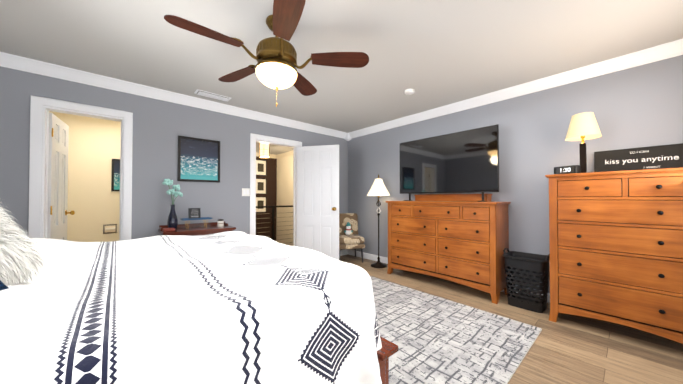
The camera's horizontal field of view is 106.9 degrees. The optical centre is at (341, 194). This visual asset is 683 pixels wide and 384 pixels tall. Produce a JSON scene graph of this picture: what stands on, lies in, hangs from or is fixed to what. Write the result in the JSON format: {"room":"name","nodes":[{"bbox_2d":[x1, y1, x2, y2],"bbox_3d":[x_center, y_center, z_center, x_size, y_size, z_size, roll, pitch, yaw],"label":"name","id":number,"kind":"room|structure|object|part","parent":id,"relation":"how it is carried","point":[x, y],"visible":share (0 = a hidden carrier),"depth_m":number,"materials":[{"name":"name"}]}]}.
{"room":"bedroom","nodes":[
{"label":"bedroom","id":0,"kind":"room"},
{"bbox_2d":[49,111,292,245],"bbox_3d":[-1.683,0.819,3.707,4.270,4.140,0.020,1,-1,-42],"label":"wall","id":1,"kind":"structure","parent":0,"point":[93,152],"depth_m":4.12,"materials":[{"name":"beige paint"}]},
{"bbox_2d":[103,224,116,233],"bbox_3d":[-3.800,0.565,4.160,0.170,0.150,0.052,1,-1,-42],"label":"paper holder","id":2,"kind":"object","parent":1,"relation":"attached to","point":[109,228],"visible":1,"depth_m":4.17,"materials":[{"name":"silver metal"}]},
{"bbox_2d":[111,159,119,190],"bbox_3d":[-3.626,-0.322,4.345,0.470,0.540,0.026,1,-1,-42],"label":"picture","id":3,"kind":"object","parent":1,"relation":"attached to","point":[115,183],"visible":0.26,"depth_m":4.21,"materials":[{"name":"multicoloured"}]},
{"bbox_2d":[256,178,265,193],"bbox_3d":[-2.084,-0.213,6.516,0.320,0.410,0.024,1,-1,-42],"label":"picture frame","id":4,"kind":"object","parent":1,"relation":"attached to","point":[260,182],"depth_m":6.51,"materials":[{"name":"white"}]},
{"bbox_2d":[256,197,265,212],"bbox_3d":[-2.084,0.257,6.509,0.320,0.410,0.024,1,-1,-42],"label":"picture frame","id":5,"kind":"object","parent":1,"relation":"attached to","point":[260,201],"depth_m":6.50,"materials":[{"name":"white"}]},
{"bbox_2d":[256,159,266,175],"bbox_3d":[-2.084,-0.693,6.522,0.320,0.410,0.024,1,-1,-42],"label":"picture frame","id":6,"kind":"object","parent":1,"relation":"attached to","point":[261,167],"depth_m":6.53,"materials":[{"name":"black"}]},
{"bbox_2d":[0,66,347,249],"bbox_3d":[-1.655,-0.032,3.650,4.680,2.440,0.120,1,-1,-42],"label":"wall","id":7,"kind":"structure","parent":0,"point":[160,127],"depth_m":3.06,"materials":[{"name":"paint"}]},
{"bbox_2d":[47,113,74,239],"bbox_3d":[-3.155,0.165,2.814,0.183,2.004,0.590,1,-1,-36],"label":"bathroom door","id":8,"kind":"structure","parent":7,"relation":"in","point":[57,212],"depth_m":2.78,"materials":[{"name":"white wood"}]},
{"bbox_2d":[28,95,301,245],"bbox_3d":[-1.872,0.128,3.455,3.030,2.121,0.156,1,-1,-42],"label":"door frame","id":9,"kind":"structure","parent":7,"relation":"attached to","point":[41,108],"depth_m":2.71,"materials":[{"name":"white wood"}]},
{"bbox_2d":[0,52,350,140],"bbox_3d":[-1.583,-1.178,3.584,4.684,0.150,0.102,1,-1,-42],"label":"crown molding","id":10,"kind":"structure","parent":7,"relation":"attached to","point":[7,60],"depth_m":2.94,"materials":[{"name":"white wood"}]},
{"bbox_2d":[178,136,219,182],"bbox_3d":[-1.876,-0.456,3.358,0.495,0.573,0.033,1,-1,-42],"label":"framed picture","id":11,"kind":"object","parent":7,"relation":"attached to","point":[198,159],"visible":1,"depth_m":3.35,"materials":[{"name":"black"}]},
{"bbox_2d":[242,188,249,195],"bbox_3d":[-1.422,-0.035,3.770,0.116,0.116,0.010,1,-1,-42],"label":"light switch","id":12,"kind":"object","parent":7,"relation":"attached to","point":[245,191],"visible":1,"depth_m":3.77,"materials":[{"name":"white plastic"}]},
{"bbox_2d":[297,145,338,259],"bbox_3d":[-0.401,0.185,4.236,0.750,2.003,0.183,0,-1,15],"label":"hall door","id":13,"kind":"structure","parent":7,"relation":"in","point":[317,198],"depth_m":4.21,"materials":[{"name":"white wood"}]},
{"bbox_2d":[340,249,347,255],"bbox_3d":[-0.289,1.151,4.757,1.085,0.105,0.014,1,-1,-42],"label":"baseboard","id":14,"kind":"structure","parent":7,"relation":"attached to","point":[343,252],"depth_m":5.06,"materials":[{"name":"white"}]},
{"bbox_2d":[256,142,292,158],"bbox_3d":[-1.972,-1.092,5.135,2.840,0.200,2.500,1,-1,-42],"label":"ceiling","id":15,"kind":"structure","parent":0,"point":[276,151],"depth_m":6.24,"materials":[{"name":"grey paint"}]},
{"bbox_2d":[259,143,269,157],"bbox_3d":[-1.626,-0.956,5.347,0.234,0.351,0.234,1,-1,-42],"label":"pendant lantern","id":16,"kind":"object","parent":15,"relation":"hanging from","point":[264,149],"visible":0.83,"depth_m":5.27,"materials":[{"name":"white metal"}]},
{"bbox_2d":[0,0,682,132],"bbox_3d":[-0.171,-1.324,1.996,4.920,0.100,4.590,1,-1,-42],"label":"ceiling","id":17,"kind":"structure","parent":0,"point":[433,54],"depth_m":2.13,"materials":[{"name":"grey paint"}]},
{"bbox_2d":[194,89,230,100],"bbox_3d":[-1.625,-1.249,3.211,0.400,0.015,0.150,1,-1,-42],"label":"ceiling vent","id":18,"kind":"object","parent":17,"relation":"in","point":[209,94],"visible":0.98,"depth_m":3.18,"materials":[{"name":"white metal"}]},
{"bbox_2d":[164,0,368,106],"bbox_3d":[-0.519,-0.957,1.844,1.272,0.637,1.309,1,-1,-42],"label":"fan","id":19,"kind":"object","parent":17,"relation":"hanging from","point":[275,57],"visible":1,"depth_m":1.76,"materials":[{"name":"brown wood"}]},
{"bbox_3d":[-0.844,-1.010,1.576,0.430,0.006,0.156,1,11,-39],"label":"blade","id":20,"kind":"part","parent":19,"relation":"part of","materials":[{"name":"brown wood"}]},
{"label":"blade","id":21,"kind":"part","parent":19,"relation":"part of","materials":[{"name":"brown wood"}]},
{"bbox_3d":[-0.311,-1.012,1.429,0.156,0.006,0.430,13,-5,-20],"label":"blade","id":22,"kind":"part","parent":19,"relation":"part of","materials":[{"name":"brown wood"}]},
{"label":"blade","id":23,"kind":"part","parent":19,"relation":"part of","materials":[{"name":"brown wood"}]},
{"label":"blade","id":24,"kind":"part","parent":19,"relation":"part of","materials":[{"name":"brown wood"}]},
{"bbox_2d":[404,89,414,94],"bbox_3d":[0.825,-1.242,3.073,0.124,0.034,0.124,1,-1,-42],"label":"smoke detector","id":25,"kind":"object","parent":17,"relation":"attached to","point":[409,91],"visible":1,"depth_m":3.04,"materials":[{"name":"white plastic"}]},
{"bbox_2d":[348,249,549,302],"bbox_3d":[1.564,1.134,3.523,0.014,0.105,4.320,1,-1,-42],"label":"baseboard","id":26,"kind":"structure","parent":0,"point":[365,255],"depth_m":4.60,"materials":[{"name":"white"}]},
{"bbox_2d":[340,254,682,383],"bbox_3d":[-0.171,1.216,1.962,4.920,0.100,4.590,1,-1,-42],"label":"floor","id":27,"kind":"structure","parent":0,"point":[569,349],"depth_m":1.96,"materials":[{"name":"brown wood"}]},
{"bbox_2d":[158,179,235,234],"bbox_3d":[-1.772,0.497,3.134,0.770,1.368,0.415,1,-1,-42],"label":"console table","id":28,"kind":"object","parent":27,"relation":"on","point":[172,227],"visible":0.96,"depth_m":3.03,"materials":[{"name":"brown wood"}]},
{"bbox_2d":[217,219,223,226],"bbox_3d":[-1.589,0.370,3.329,0.083,0.095,0.083,1,-1,-42],"label":"candle jar","id":29,"kind":"object","parent":28,"relation":"on","point":[220,223],"depth_m":3.30,"materials":[{"name":"white glass"}]},
{"bbox_2d":[0,198,397,383],"bbox_3d":[-1.218,0.481,1.347,2.195,1.353,2.229,1,-1,-42],"label":"bed","id":30,"kind":"object","parent":27,"relation":"on","point":[234,307],"visible":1,"depth_m":0.91,"materials":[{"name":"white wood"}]},
{"bbox_2d":[339,213,364,262],"bbox_3d":[0.114,0.780,4.658,0.500,0.847,0.558,0,-1,-14],"label":"accent chair","id":31,"kind":"object","parent":27,"relation":"on","point":[350,237],"visible":0.79,"depth_m":4.65,"materials":[{"name":"grey fabric"}]},
{"bbox_2d":[367,174,389,267],"bbox_3d":[0.623,0.423,4.249,0.398,1.544,0.398,1,-1,-42],"label":"lamp","id":32,"kind":"object","parent":27,"relation":"on","point":[378,188],"visible":1,"depth_m":4.18,"materials":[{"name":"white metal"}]},
{"bbox_2d":[386,194,510,303],"bbox_3d":[1.341,0.590,3.416,0.491,1.190,1.499,1,-1,-42],"label":"dresser","id":33,"kind":"object","parent":27,"relation":"on","point":[465,243],"depth_m":3.10,"materials":[{"name":"brown wood"}]},
{"bbox_2d":[400,124,498,201],"bbox_3d":[1.317,-0.354,3.365,0.180,0.884,1.345,1,-1,-42],"label":"tv","id":34,"kind":"object","parent":33,"relation":"on","point":[466,161],"visible":1,"depth_m":3.27,"materials":[{"name":"black"}]},
{"bbox_3d":[1.481,0.043,3.465,0.175,0.094,1.000,1,-1,-42],"label":"dresser riser","id":35,"kind":"part","parent":33,"relation":"part of","materials":[{"name":"orange wood"}]},
{"bbox_2d":[370,276,541,383],"bbox_3d":[0.374,1.167,2.486,1.630,0.010,2.250,1,-1,-42],"label":"rug","id":36,"kind":"object","parent":27,"relation":"on","point":[437,340],"visible":0.5,"depth_m":2.03,"materials":[{"name":"grey carpet"}]},
{"bbox_2d":[502,248,549,312],"bbox_3d":[1.961,0.883,2.683,0.334,0.579,0.409,1,-1,-42],"label":"laundry basket","id":37,"kind":"object","parent":27,"relation":"on","point":[529,264],"visible":1,"depth_m":2.61,"materials":[{"name":"black plastic"}]},
{"bbox_2d":[545,167,682,343],"bbox_3d":[2.395,0.491,2.197,0.536,1.355,0.894,1,-1,-42],"label":"chest","id":38,"kind":"object","parent":27,"relation":"on","point":[616,245],"visible":1,"depth_m":2.03,"materials":[{"name":"brown wood"}]},
{"bbox_2d":[554,165,580,173],"bbox_3d":[2.092,-0.225,2.353,0.072,0.078,0.180,0,-1,-22],"label":"alarm clock","id":39,"kind":"object","parent":38,"relation":"on","point":[568,169],"visible":0.94,"depth_m":2.32,"materials":[{"name":"black plastic"}]},
{"bbox_2d":[565,112,601,172],"bbox_3d":[2.257,-0.467,2.368,0.253,0.562,0.253,1,-1,-42],"label":"table lamp","id":40,"kind":"object","parent":38,"relation":"on","point":[583,126],"visible":1,"depth_m":2.34,"materials":[{"name":"beige fabric"}]},
{"bbox_2d":[594,143,682,171],"bbox_3d":[2.657,-0.304,2.260,0.046,0.235,0.570,1,-1,-42],"label":"sign board","id":41,"kind":"object","parent":38,"relation":"on","point":[658,157],"visible":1,"depth_m":2.25,"materials":[{"name":"black"}]},
{"bbox_2d":[348,39,682,138],"bbox_3d":[1.546,-1.191,3.517,0.094,0.127,4.170,1,-1,-42],"label":"crown molding","id":42,"kind":"structure","parent":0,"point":[608,66],"depth_m":2.73,"materials":[{"name":"white wood"}]},
{"bbox_2d":[348,55,682,292],"bbox_3d":[1.624,-0.033,3.572,0.120,2.440,4.590,1,-1,-42],"label":"wall","id":43,"kind":"structure","parent":0,"point":[638,106],"depth_m":2.85,"materials":[{"name":"paint"}]},
{"label":"outside","id":44,"kind":"structure","parent":0,"visible":0},
{"bbox_3d":[-1.938,2.058,5.055,2.600,1.700,2.360,1,-1,-42],"label":"floor","id":45,"kind":"structure","parent":44,"visible":0},
{"bbox_2d":[256,205,292,243],"bbox_3d":[-2.021,0.726,5.174,2.550,0.964,0.060,1,-1,-42],"label":"stair rail","id":46,"kind":"object","parent":45,"relation":"on","point":[272,213],"visible":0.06,"depth_m":5.61,"materials":[{"name":"dark wood"},{"name":"black metal"}]}
]}

